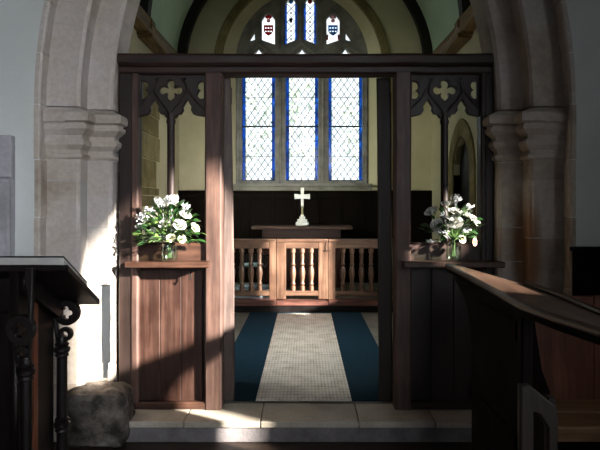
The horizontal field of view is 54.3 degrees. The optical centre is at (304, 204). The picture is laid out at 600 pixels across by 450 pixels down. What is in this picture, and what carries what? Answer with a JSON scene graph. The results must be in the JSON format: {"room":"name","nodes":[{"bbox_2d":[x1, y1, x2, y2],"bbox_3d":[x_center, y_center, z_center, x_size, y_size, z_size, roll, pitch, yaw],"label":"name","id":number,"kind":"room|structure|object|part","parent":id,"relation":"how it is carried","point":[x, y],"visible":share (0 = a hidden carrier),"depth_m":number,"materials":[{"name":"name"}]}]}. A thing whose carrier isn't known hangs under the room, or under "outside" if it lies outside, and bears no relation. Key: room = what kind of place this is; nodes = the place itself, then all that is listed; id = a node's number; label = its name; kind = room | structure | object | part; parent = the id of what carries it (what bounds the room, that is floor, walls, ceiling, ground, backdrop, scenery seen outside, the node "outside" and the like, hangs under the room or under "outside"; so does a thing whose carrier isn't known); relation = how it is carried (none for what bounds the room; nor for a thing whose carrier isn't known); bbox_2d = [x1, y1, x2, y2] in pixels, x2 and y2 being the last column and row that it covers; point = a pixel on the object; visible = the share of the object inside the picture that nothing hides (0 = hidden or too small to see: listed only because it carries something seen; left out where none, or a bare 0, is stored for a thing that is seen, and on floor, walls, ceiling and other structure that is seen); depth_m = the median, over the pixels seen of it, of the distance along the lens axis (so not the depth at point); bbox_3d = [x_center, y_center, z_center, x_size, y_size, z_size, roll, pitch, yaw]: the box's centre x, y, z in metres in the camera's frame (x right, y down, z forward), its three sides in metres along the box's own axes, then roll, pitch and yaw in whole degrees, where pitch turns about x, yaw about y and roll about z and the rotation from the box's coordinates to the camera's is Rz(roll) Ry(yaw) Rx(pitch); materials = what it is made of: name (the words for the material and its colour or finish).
{"room":"church","nodes":[
{"label":"church","id":0,"kind":"room"},
{"bbox_2d":[128,28,178,241],"bbox_3d":[-2.600,-0.585,8.000,0.500,4.540,7.000,0,0,0],"label":"wall","id":1,"kind":"structure","parent":0,"point":[137,46],"depth_m":9.65,"materials":[{"name":"beige paint"}]},
{"bbox_2d":[133,4,149,30],"bbox_3d":[-2.250,-2.515,6.355,0.200,0.200,3.590,0,0,0],"label":"trim","id":2,"kind":"structure","parent":1,"relation":"attached to","point":[142,20],"depth_m":7.84,"materials":[{"name":"brown wood"}]},
{"bbox_2d":[139,53,159,205],"bbox_3d":[-2.567,-1.070,8.245,0.446,2.182,2.430,0,0,0],"label":"window","id":3,"kind":"structure","parent":1,"relation":"in","point":[150,144],"depth_m":8.82,"materials":[{"name":"stone"}]},
{"bbox_2d":[137,14,176,52],"bbox_3d":[-2.290,-2.520,9.531,0.319,0.349,2.742,0,0,0],"label":"trim","id":4,"kind":"structure","parent":1,"relation":"attached to","point":[153,39],"depth_m":8.55,"materials":[{"name":"brown wood"}]},
{"bbox_2d":[53,442,471,449],"bbox_3d":[0.000,1.745,-1.065,7.400,0.120,10.470,0,0,0],"label":"floor","id":5,"kind":"structure","parent":0,"point":[129,445],"depth_m":4.08,"materials":[{"name":"grey stone"}]},
{"bbox_2d":[0,256,99,449],"bbox_3d":[-1.982,0.974,3.192,1.535,1.421,0.555,0,0,0],"label":"lectern","id":6,"kind":"object","parent":5,"relation":"on","point":[36,291],"visible":1,"depth_m":3.06,"materials":[{"name":"brown wood"}]},
{"bbox_3d":[-2.045,1.020,3.055,1.110,0.930,0.020,0,0,0],"label":"panel moulding","id":7,"kind":"part","parent":6,"relation":"part of","materials":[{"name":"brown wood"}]},
{"bbox_3d":[-2.110,1.035,3.075,1.220,1.300,0.030,0,0,0],"label":"panel","id":8,"kind":"part","parent":6,"relation":"part of","materials":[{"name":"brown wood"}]},
{"bbox_3d":[-1.389,0.572,2.960,0.046,0.505,0.040,0,0,0],"label":"bracket arm","id":9,"kind":"part","parent":6,"relation":"part of","materials":[{"name":"black metal"}]},
{"bbox_3d":[-1.485,1.013,3.190,0.050,1.345,0.420,0,0,0],"label":"panel","id":10,"kind":"part","parent":6,"relation":"part of","materials":[{"name":"brown wood"}]},
{"bbox_3d":[-1.440,0.509,3.215,0.040,0.336,0.450,0,0,0],"label":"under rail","id":11,"kind":"part","parent":6,"relation":"part of","materials":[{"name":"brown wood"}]},
{"bbox_3d":[-1.453,0.696,3.420,0.064,0.258,0.040,0,0,0],"label":"bracket arm","id":12,"kind":"part","parent":6,"relation":"part of","materials":[{"name":"black metal"}]},
{"bbox_2d":[100,284,110,377],"bbox_3d":[-1.180,0.753,3.477,0.059,0.559,0.053,0,0,0],"label":"band","id":13,"kind":"object","parent":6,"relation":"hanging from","point":[106,288],"visible":1,"depth_m":3.47,"materials":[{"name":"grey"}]},
{"bbox_2d":[126,403,471,441],"bbox_3d":[0.000,1.607,4.325,2.840,0.156,0.393,0,0,0],"label":"step","id":14,"kind":"structure","parent":5,"relation":"on","point":[344,422],"depth_m":4.16,"materials":[{"name":"beige stone"}]},
{"bbox_2d":[116,53,504,409],"bbox_3d":[0.026,0.201,4.396,2.850,2.663,0.316,0,0,0],"label":"screen","id":15,"kind":"object","parent":14,"relation":"on","point":[171,310],"visible":0.93,"depth_m":4.38,"materials":[{"name":"brown wood"}]},
{"bbox_3d":[-1.323,0.271,4.440,0.150,2.521,0.126,0,0,0],"label":"post","id":16,"kind":"part","parent":15,"relation":"part of","materials":[{"name":"brown wood"}]},
{"bbox_2d":[125,260,210,267],"bbox_3d":[-1.004,0.436,4.320,0.603,0.046,0.163,0,0,0],"label":"shelf","id":17,"kind":"object","parent":15,"relation":"attached to","point":[130,263],"depth_m":4.24,"materials":[{"name":"brown wood"}]},
{"bbox_3d":[-0.999,1.503,4.434,0.532,0.056,0.134,0,0,0],"label":"rail","id":18,"kind":"part","parent":15,"relation":"part of","materials":[{"name":"brown wood"}]},
{"bbox_3d":[-1.014,-0.809,4.410,0.506,0.308,0.018,0,0,0],"label":"tracery moulding","id":19,"kind":"part","parent":15,"relation":"part of","materials":[{"name":"brown wood"}]},
{"bbox_3d":[-1.000,0.363,4.434,0.516,0.161,0.094,0,0,0],"label":"rail","id":20,"kind":"part","parent":15,"relation":"part of","materials":[{"name":"brown wood"}]},
{"bbox_3d":[-0.685,0.270,4.429,0.131,2.520,0.145,0,0,0],"label":"post","id":21,"kind":"part","parent":15,"relation":"part of","materials":[{"name":"brown wood"}]},
{"bbox_2d":[224,78,234,400],"bbox_3d":[-0.631,0.267,4.797,0.098,2.504,0.525,0,0,-9],"label":"gate","id":22,"kind":"object","parent":15,"relation":"attached to","point":[229,300],"visible":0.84,"depth_m":4.54,"materials":[{"name":"brown wood"}]},
{"bbox_3d":[0.003,-1.011,4.445,2.780,0.065,0.174,0,0,0],"label":"beam moulding","id":23,"kind":"part","parent":15,"relation":"part of","materials":[{"name":"brown wood"}]},
{"bbox_2d":[376,78,392,400],"bbox_3d":[0.655,0.267,4.798,0.132,2.504,0.526,0,0,9],"label":"gate","id":24,"kind":"object","parent":15,"relation":"attached to","point":[383,94],"visible":1,"depth_m":4.54,"materials":[{"name":"brown wood"}]},
{"bbox_3d":[0.733,0.271,4.430,0.124,2.523,0.144,0,0,0],"label":"post","id":25,"kind":"part","parent":15,"relation":"part of","materials":[{"name":"brown wood"}]},
{"bbox_3d":[1.056,1.503,4.434,0.557,0.058,0.134,0,0,0],"label":"rail","id":26,"kind":"part","parent":15,"relation":"part of","materials":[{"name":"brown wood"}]},
{"bbox_3d":[1.056,-0.809,4.410,0.528,0.308,0.018,0,0,0],"label":"tracery moulding","id":27,"kind":"part","parent":15,"relation":"part of","materials":[{"name":"brown wood"}]},
{"bbox_3d":[1.057,0.364,4.436,0.541,0.161,0.094,0,0,0],"label":"rail","id":28,"kind":"part","parent":15,"relation":"part of","materials":[{"name":"brown wood"}]},
{"bbox_2d":[402,260,504,267],"bbox_3d":[1.088,0.436,4.320,0.726,0.046,0.163,0,0,0],"label":"shelf","id":29,"kind":"object","parent":15,"relation":"attached to","point":[405,263],"depth_m":4.24,"materials":[{"name":"brown wood"}]},
{"bbox_3d":[1.367,0.272,4.440,0.102,2.519,0.125,0,0,0],"label":"post","id":30,"kind":"part","parent":15,"relation":"part of","materials":[{"name":"brown wood"}]},
{"bbox_3d":[-0.993,0.348,4.285,0.124,0.125,0.124,0,0,0],"label":"glass vase","id":31,"kind":"object","parent":15,"relation":"on","visible":0},
{"bbox_2d":[132,195,206,257],"bbox_3d":[-0.999,0.155,4.205,0.568,0.462,0.256,0,0,0],"label":"flower arrangement","id":32,"kind":"object","parent":31,"relation":"in","point":[179,226],"visible":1,"depth_m":4.24,"materials":[{"name":"white plant"}]},
{"bbox_3d":[1.088,0.343,4.285,0.116,0.135,0.116,0,0,0],"label":"glass vase","id":33,"kind":"object","parent":15,"relation":"on","visible":0},
{"bbox_2d":[419,194,485,255],"bbox_3d":[1.080,0.148,4.223,0.505,0.456,0.218,0,0,0],"label":"flower arrangement","id":34,"kind":"object","parent":33,"relation":"in","point":[437,224],"visible":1,"depth_m":4.26,"materials":[{"name":"white plant"}]},
{"bbox_2d":[445,263,599,449],"bbox_3d":[0.968,1.026,2.693,0.246,1.319,2.386,0,0,0],"label":"stall","id":35,"kind":"object","parent":5,"relation":"on","point":[501,311],"visible":0.93,"depth_m":2.67,"materials":[{"name":"brown wood"}]},
{"bbox_3d":[0.925,0.540,2.770,0.059,0.090,0.560,0,0,0],"label":"partition rail","id":36,"kind":"part","parent":35,"relation":"part of","materials":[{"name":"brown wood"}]},
{"bbox_3d":[0.925,1.025,2.770,0.059,0.080,0.560,0,0,0],"label":"partition rail","id":37,"kind":"part","parent":35,"relation":"part of","materials":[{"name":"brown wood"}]},
{"bbox_3d":[0.959,0.403,2.690,0.228,0.035,2.380,0,0,0],"label":"capping rail","id":38,"kind":"part","parent":35,"relation":"part of","materials":[{"name":"brown wood"}]},
{"bbox_3d":[0.967,0.433,2.693,0.171,0.027,2.383,0,0,3],"label":"rail moulding","id":39,"kind":"part","parent":35,"relation":"part of","materials":[{"name":"brown wood"}]},
{"bbox_2d":[518,383,557,449],"bbox_3d":[0.877,1.165,2.220,0.150,1.041,0.342,0,0,20],"label":"desk","id":40,"kind":"object","parent":5,"relation":"on","point":[537,413],"visible":1,"depth_m":2.08,"materials":[{"name":"brown wood"}]},
{"bbox_3d":[0.980,1.224,2.340,0.030,0.922,0.040,0,0,0],"label":"leg","id":41,"kind":"part","parent":40,"relation":"part of","materials":[{"name":"brown wood"}]},
{"bbox_2d":[532,296,599,449],"bbox_3d":[2.193,1.120,3.408,1.710,1.130,0.485,0,0,0],"label":"bench","id":42,"kind":"object","parent":5,"relation":"on","point":[566,367],"visible":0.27,"depth_m":3.62,"materials":[{"name":"brown wood"}]},
{"bbox_2d":[0,0,599,289],"bbox_3d":[0.000,-2.315,4.305,7.400,8.000,0.510,0,0,0],"label":"wall","id":43,"kind":"structure","parent":0,"point":[20,20],"depth_m":4.05,"materials":[{"name":"white paint"}]},
{"bbox_2d":[0,135,13,255],"bbox_3d":[-2.368,0.186,3.978,0.763,1.320,0.045,0,0,0],"label":"trim","id":44,"kind":"structure","parent":43,"relation":"attached to","point":[6,141],"depth_m":3.96,"materials":[{"name":"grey stone"}]},
{"bbox_2d":[34,0,575,447],"bbox_3d":[0.000,-1.022,4.295,3.751,5.416,0.570,0,0,0],"label":"chancel arch","id":45,"kind":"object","parent":43,"relation":"attached to","point":[79,129],"depth_m":4.15,"materials":[{"name":"stone"}]},
{"bbox_2d":[179,0,430,189],"bbox_3d":[0.000,-1.815,11.100,5.700,7.000,0.400,0,0,0],"label":"wall","id":46,"kind":"structure","parent":0,"point":[400,29],"depth_m":10.90,"materials":[{"name":"beige paint"}]},
{"bbox_2d":[233,0,371,189],"bbox_3d":[-0.053,-2.210,11.140,2.610,3.857,0.520,0,0,0],"label":"window","id":47,"kind":"structure","parent":46,"relation":"in","point":[275,9],"depth_m":11.26,"materials":[{"name":"stone"}]},
{"bbox_2d":[242,78,274,179],"bbox_3d":[-0.897,-1.740,11.344,0.669,2.555,0.043,0,0,0],"label":"light","id":48,"kind":"object","parent":47,"relation":"on","point":[244,82],"depth_m":11.35,"materials":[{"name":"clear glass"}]},
{"bbox_2d":[264,15,272,35],"bbox_3d":[-0.708,-3.404,11.359,0.252,0.618,0.014,0,0,0],"label":"light","id":49,"kind":"object","parent":47,"relation":"attached to","point":[266,16],"depth_m":11.35,"materials":[{"name":"white glass"}]},
{"bbox_2d":[285,0,296,43],"bbox_3d":[-0.272,-3.555,11.355,0.244,0.941,0.022,0,0,0],"label":"light","id":50,"kind":"object","parent":47,"relation":"attached to","point":[290,1],"depth_m":11.35,"materials":[{"name":"white glass"}]},
{"bbox_2d":[286,78,317,179],"bbox_3d":[-0.058,-1.740,11.344,0.660,2.555,0.043,0,0,0],"label":"light","id":51,"kind":"object","parent":47,"relation":"on","point":[287,79],"depth_m":11.35,"materials":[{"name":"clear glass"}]},
{"bbox_3d":[-0.053,-0.340,11.125,2.610,0.116,0.490,0,0,0],"label":"sill","id":52,"kind":"part","parent":47,"relation":"part of","materials":[{"name":"stone"}]},
{"bbox_2d":[304,0,315,43],"bbox_3d":[0.097,-3.555,11.355,0.244,0.941,0.022,0,0,0],"label":"light","id":53,"kind":"object","parent":47,"relation":"attached to","point":[309,1],"depth_m":11.35,"materials":[{"name":"glass"}]},
{"bbox_2d":[327,15,338,39],"bbox_3d":[0.543,-3.404,11.359,0.252,0.618,0.014,0,0,0],"label":"light","id":54,"kind":"object","parent":47,"relation":"attached to","point":[332,17],"depth_m":11.35,"materials":[{"name":"white glass"}]},
{"bbox_2d":[329,78,361,179],"bbox_3d":[0.781,-1.740,11.344,0.689,2.555,0.043,0,0,0],"label":"light","id":55,"kind":"object","parent":47,"relation":"on","point":[330,79],"depth_m":11.34,"materials":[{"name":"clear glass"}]},
{"bbox_2d":[214,0,390,186],"bbox_3d":[-0.056,-2.350,10.905,3.298,4.029,0.110,0,0,0],"label":"trim","id":56,"kind":"structure","parent":46,"relation":"attached to","point":[240,5],"depth_m":10.85,"materials":[{"name":"stone"}]},
{"bbox_2d":[178,190,431,282],"bbox_3d":[0.010,0.582,10.840,4.720,1.705,0.080,0,0,0],"label":"wainscot","id":57,"kind":"structure","parent":46,"relation":"attached to","point":[357,209],"depth_m":10.84,"materials":[{"name":"brown wood"}]},
{"bbox_2d":[151,0,458,50],"bbox_3d":[0.000,-3.805,7.750,5.000,2.500,6.500,0,0,0],"label":"vault","id":58,"kind":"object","parent":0,"point":[169,16],"visible":0.39,"depth_m":9.90,"materials":[{"name":"green paint"}]},
{"bbox_2d":[224,312,392,404],"bbox_3d":[0.000,1.657,6.430,5.100,0.255,3.860,0,0,0],"label":"floor","id":59,"kind":"structure","parent":0,"point":[371,318],"depth_m":6.76,"materials":[{"name":"beige stone"}]},
{"bbox_2d":[230,312,383,400],"bbox_3d":[0.005,1.526,6.435,1.570,0.008,3.750,0,0,0],"label":"carpet","id":60,"kind":"object","parent":59,"relation":"on","point":[358,347],"visible":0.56,"depth_m":6.04,"materials":[{"name":"blue carpet"}]},
{"bbox_2d":[256,313,351,400],"bbox_3d":[-0.010,1.519,6.367,0.747,0.006,3.665,0,0,0],"label":"carpet runner","id":61,"kind":"object","parent":60,"relation":"on","point":[304,362],"visible":1,"depth_m":5.59,"materials":[{"name":"beige carpet"}]},
{"bbox_2d":[234,282,392,305],"bbox_3d":[0.000,1.610,9.730,5.100,0.350,2.740,0,0,0],"label":"floor","id":62,"kind":"structure","parent":0,"point":[347,284],"depth_m":9.94,"materials":[{"name":"brown wood"}]},
{"bbox_2d":[234,284,268,297],"bbox_3d":[-0.883,1.333,8.965,0.650,0.205,0.230,0,0,0],"label":"kneeler","id":63,"kind":"object","parent":62,"relation":"on","point":[264,286],"visible":0.36,"depth_m":8.85,"materials":[{"name":"blue fabric"}]},
{"bbox_2d":[237,254,266,283],"bbox_3d":[-0.851,1.125,9.450,0.440,0.620,0.440,0,0,0],"label":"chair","id":64,"kind":"object","parent":62,"relation":"on","point":[246,256],"visible":0.46,"depth_m":9.62,"materials":[{"name":"brown wood"}]},
{"bbox_3d":[-0.851,1.000,9.450,0.440,0.030,0.440,0,0,0],"label":"seat","id":65,"kind":"part","parent":64,"relation":"part of","materials":[{"name":"brown wood"}]},
{"bbox_3d":[-0.851,0.875,9.635,0.400,0.120,0.030,0,0,0],"label":"backrest","id":66,"kind":"part","parent":64,"relation":"part of","materials":[{"name":"brown wood"}]},
{"bbox_3d":[-0.660,1.125,9.640,0.036,0.620,0.036,0,0,0],"label":"leg","id":67,"kind":"part","parent":64,"relation":"part of","materials":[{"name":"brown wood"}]},
{"bbox_2d":[234,239,275,305],"bbox_3d":[-0.870,0.965,8.438,0.904,0.941,0.233,0,0,0],"label":"rail","id":68,"kind":"object","parent":62,"relation":"on","point":[241,244],"visible":0.66,"depth_m":8.46,"materials":[{"name":"brown wood"}]},
{"bbox_3d":[-0.870,0.580,8.500,0.904,0.099,0.070,0,0,0],"label":"rail","id":69,"kind":"part","parent":68,"relation":"part of","materials":[{"name":"brown wood"}]},
{"bbox_3d":[-0.870,1.279,8.500,0.904,0.073,0.070,0,0,0],"label":"rail","id":70,"kind":"part","parent":68,"relation":"part of","materials":[{"name":"brown wood"}]},
{"bbox_3d":[-0.870,0.514,8.500,0.904,0.041,0.110,0,0,0],"label":"hand rail","id":71,"kind":"part","parent":68,"relation":"part of","materials":[{"name":"brown wood"}]},
{"bbox_3d":[-0.870,1.397,8.436,0.904,0.075,0.228,0,0,0],"label":"sill","id":72,"kind":"part","parent":68,"relation":"part of","materials":[{"name":"brown wood"}]},
{"bbox_2d":[277,239,327,298],"bbox_3d":[-0.041,0.927,8.500,0.740,0.866,0.110,0,0,0],"label":"gate","id":73,"kind":"object","parent":68,"relation":"attached to","point":[282,244],"visible":1,"depth_m":8.46,"materials":[{"name":"brown wood"}]},
{"bbox_3d":[-0.041,0.580,8.500,0.740,0.099,0.070,0,0,0],"label":"rail","id":74,"kind":"part","parent":73,"relation":"part of","materials":[{"name":"brown wood"}]},
{"bbox_3d":[-0.041,1.279,8.500,0.740,0.073,0.070,0,0,0],"label":"rail","id":75,"kind":"part","parent":73,"relation":"part of","materials":[{"name":"brown wood"}]},
{"bbox_3d":[-0.041,0.514,8.500,0.740,0.041,0.110,0,0,0],"label":"hand rail","id":76,"kind":"part","parent":73,"relation":"part of","materials":[{"name":"brown wood"}]},
{"bbox_2d":[251,225,352,287],"bbox_3d":[-0.051,0.900,10.370,1.735,1.071,0.680,0,0,0],"label":"altar","id":77,"kind":"object","parent":62,"relation":"on","point":[276,232],"visible":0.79,"depth_m":10.12,"materials":[{"name":"brown wood"}]},
{"bbox_3d":[-0.687,0.992,10.160,0.090,0.885,0.080,0,0,0],"label":"leg","id":78,"kind":"part","parent":77,"relation":"part of","materials":[{"name":"red wood"}]},
{"bbox_3d":[-0.060,0.951,10.165,1.288,0.768,0.030,0,0,0],"label":"panel","id":79,"kind":"part","parent":77,"relation":"part of","materials":[{"name":"red wood"}]},
{"bbox_2d":[294,188,309,225],"bbox_3d":[-0.050,0.028,10.350,0.276,0.672,0.184,0,0,0],"label":"cross","id":80,"kind":"object","parent":77,"relation":"on","point":[301,221],"visible":1,"depth_m":10.33,"materials":[{"name":"silver metal"}]},
{"bbox_3d":[-0.050,-0.140,10.350,0.276,0.336,0.036,0,0,0],"label":"cross arm","id":81,"kind":"part","parent":80,"relation":"part of","materials":[{"name":"silver metal"}]},
{"bbox_3d":[0.567,0.992,10.160,0.090,0.885,0.080,0,0,0],"label":"leg","id":82,"kind":"part","parent":77,"relation":"part of","materials":[{"name":"red wood"}]},
{"bbox_2d":[276,299,327,305],"bbox_3d":[-0.041,1.405,8.436,0.740,0.060,0.228,0,0,0],"label":"sill","id":83,"kind":"structure","parent":62,"relation":"on","point":[280,302],"depth_m":8.32,"materials":[{"name":"brown wood"}]},
{"bbox_2d":[235,306,392,311],"bbox_3d":[0.000,1.484,8.344,4.700,0.091,0.037,0,0,0],"label":"step riser","id":84,"kind":"structure","parent":62,"relation":"attached to","point":[237,308],"depth_m":8.33,"materials":[{"name":"brown wood"}]},
{"bbox_2d":[328,239,392,305],"bbox_3d":[0.858,0.965,8.438,1.045,0.941,0.233,0,0,0],"label":"rail","id":85,"kind":"object","parent":62,"relation":"on","point":[342,244],"visible":0.86,"depth_m":8.46,"materials":[{"name":"brown wood"}]},
{"bbox_3d":[0.858,1.397,8.436,1.045,0.075,0.228,0,0,0],"label":"sill","id":86,"kind":"part","parent":85,"relation":"part of","materials":[{"name":"brown wood"}]},
{"bbox_3d":[0.858,0.514,8.500,1.045,0.041,0.110,0,0,0],"label":"hand rail","id":87,"kind":"part","parent":85,"relation":"part of","materials":[{"name":"brown wood"}]},
{"bbox_3d":[0.858,0.580,8.500,1.045,0.099,0.070,0,0,0],"label":"rail","id":88,"kind":"part","parent":85,"relation":"part of","materials":[{"name":"brown wood"}]},
{"bbox_3d":[0.858,1.279,8.500,1.045,0.073,0.070,0,0,0],"label":"rail","id":89,"kind":"part","parent":85,"relation":"part of","materials":[{"name":"brown wood"}]},
{"bbox_2d":[431,28,480,241],"bbox_3d":[2.600,-0.585,8.000,0.500,4.540,7.000,0,0,0],"label":"wall","id":90,"kind":"structure","parent":0,"point":[473,45],"depth_m":9.58,"materials":[{"name":"beige paint"}]},
{"bbox_2d":[177,0,432,53],"bbox_3d":[0.000,-3.740,10.760,4.740,2.370,0.160,0,0,0],"label":"trim","id":91,"kind":"structure","parent":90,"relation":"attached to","point":[196,7],"depth_m":10.68,"materials":[{"name":"black wood"}]},
{"bbox_2d":[139,0,470,15],"bbox_3d":[0.000,-3.740,8.210,4.740,2.370,0.180,0,0,0],"label":"trim","id":92,"kind":"structure","parent":90,"relation":"attached to","point":[146,5],"depth_m":8.12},
{"bbox_2d":[432,14,472,53],"bbox_3d":[2.290,-2.520,9.531,0.319,0.349,2.742,0,0,0],"label":"trim","id":93,"kind":"structure","parent":90,"relation":"attached to","point":[456,39],"depth_m":8.55,"materials":[{"name":"brown wood"}]},
{"bbox_2d":[448,118,475,241],"bbox_3d":[2.417,0.071,8.780,0.185,2.740,1.480,0,0,0],"label":"door","id":94,"kind":"structure","parent":90,"relation":"in","point":[466,186],"depth_m":8.93,"materials":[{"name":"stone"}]},
{"bbox_2d":[460,4,476,30],"bbox_3d":[2.250,-2.515,6.355,0.200,0.200,3.590,0,0,0],"label":"trim","id":95,"kind":"structure","parent":90,"relation":"attached to","point":[467,20],"depth_m":7.84,"materials":[{"name":"brown wood"}]},
{"label":"outside","id":96,"kind":"structure","parent":0,"visible":0},
{"bbox_2d":[246,79,271,179],"bbox_3d":[-2.584,-1.642,26.025,2.653,7.654,2.690,0,0,0],"label":"tree","id":97,"kind":"object","parent":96,"point":[251,88],"visible":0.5,"depth_m":25.95,"materials":[{"name":"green plant"}]},
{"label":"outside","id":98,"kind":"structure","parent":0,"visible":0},
{"bbox_2d":[269,80,334,179],"bbox_3d":[-0.087,-1.571,25.112,2.504,7.513,2.422,0,0,36],"label":"tree","id":99,"kind":"object","parent":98,"point":[291,131],"visible":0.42,"depth_m":24.96,"materials":[{"name":"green plant"}]},
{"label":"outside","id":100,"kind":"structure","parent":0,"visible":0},
{"bbox_2d":[338,87,358,161],"bbox_3d":[2.914,-1.985,29.935,2.481,8.340,2.519,0,0,0],"label":"tree","id":101,"kind":"object","parent":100,"point":[351,99],"visible":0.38,"depth_m":29.91,"materials":[{"name":"green plant"}]},
{"bbox_3d":[3.550,-1.115,-0.650,0.300,5.600,11.300,0,0,0],"label":"wall","id":102,"kind":"structure","parent":0,"visible":0},
{"bbox_2d":[569,246,599,295],"bbox_3d":[2.616,0.986,4.000,1.569,1.398,0.120,0,0,0],"label":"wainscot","id":103,"kind":"structure","parent":102,"relation":"attached to","point":[585,259],"depth_m":3.97,"materials":[{"name":"brown wood"}]}
]}

